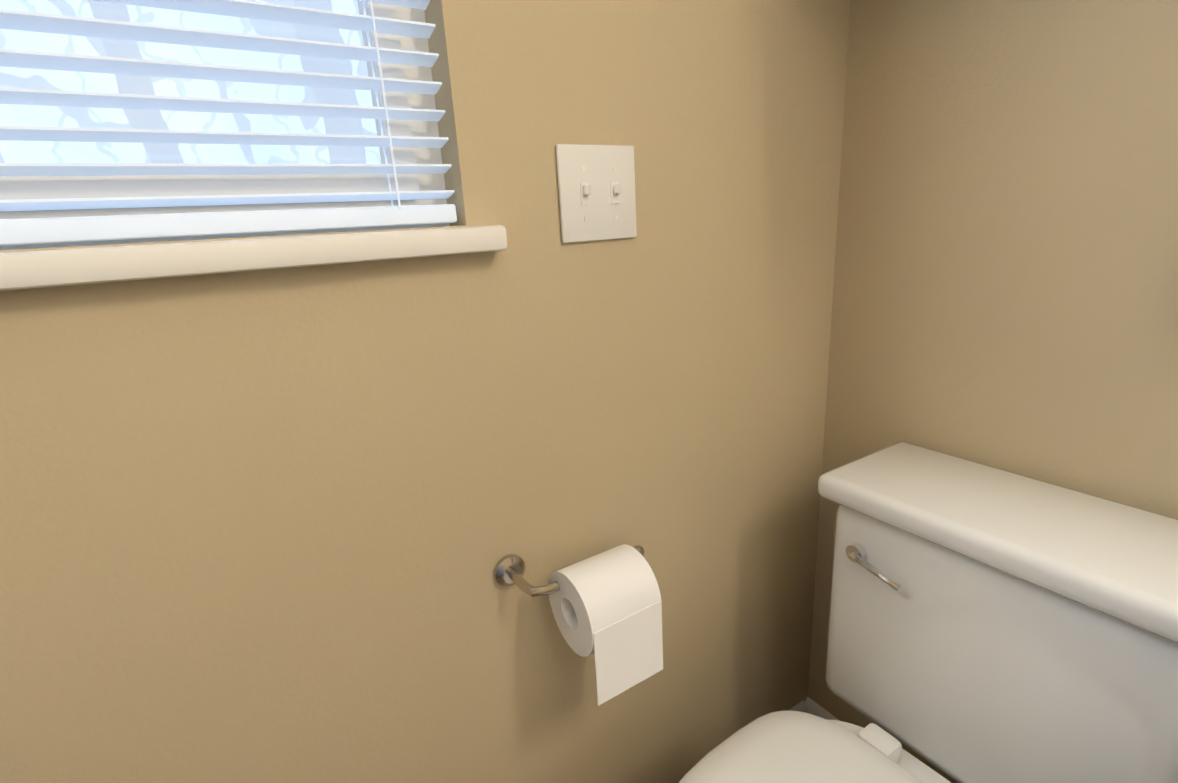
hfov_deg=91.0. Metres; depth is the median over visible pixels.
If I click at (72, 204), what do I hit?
window unit
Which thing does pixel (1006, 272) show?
wall
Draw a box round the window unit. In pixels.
[0,0,506,290]
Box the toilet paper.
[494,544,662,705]
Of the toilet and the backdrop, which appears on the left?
the backdrop
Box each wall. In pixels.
[0,0,850,782]
[808,0,1177,782]
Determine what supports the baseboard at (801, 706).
attached to the wall at (266, 526)
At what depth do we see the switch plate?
0.73 m
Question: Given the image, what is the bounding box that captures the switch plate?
[556,144,636,242]
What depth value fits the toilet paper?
0.72 m
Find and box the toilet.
[679,442,1177,782]
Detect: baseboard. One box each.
[788,700,806,712]
[805,697,839,720]
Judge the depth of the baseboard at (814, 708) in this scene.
1.27 m
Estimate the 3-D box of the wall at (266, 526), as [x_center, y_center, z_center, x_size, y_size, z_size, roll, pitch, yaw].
[-0.691,-0.649,0.270,2.800,3.500,0.150,-13,19,-30]
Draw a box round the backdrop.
[0,0,380,163]
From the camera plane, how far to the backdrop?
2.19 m

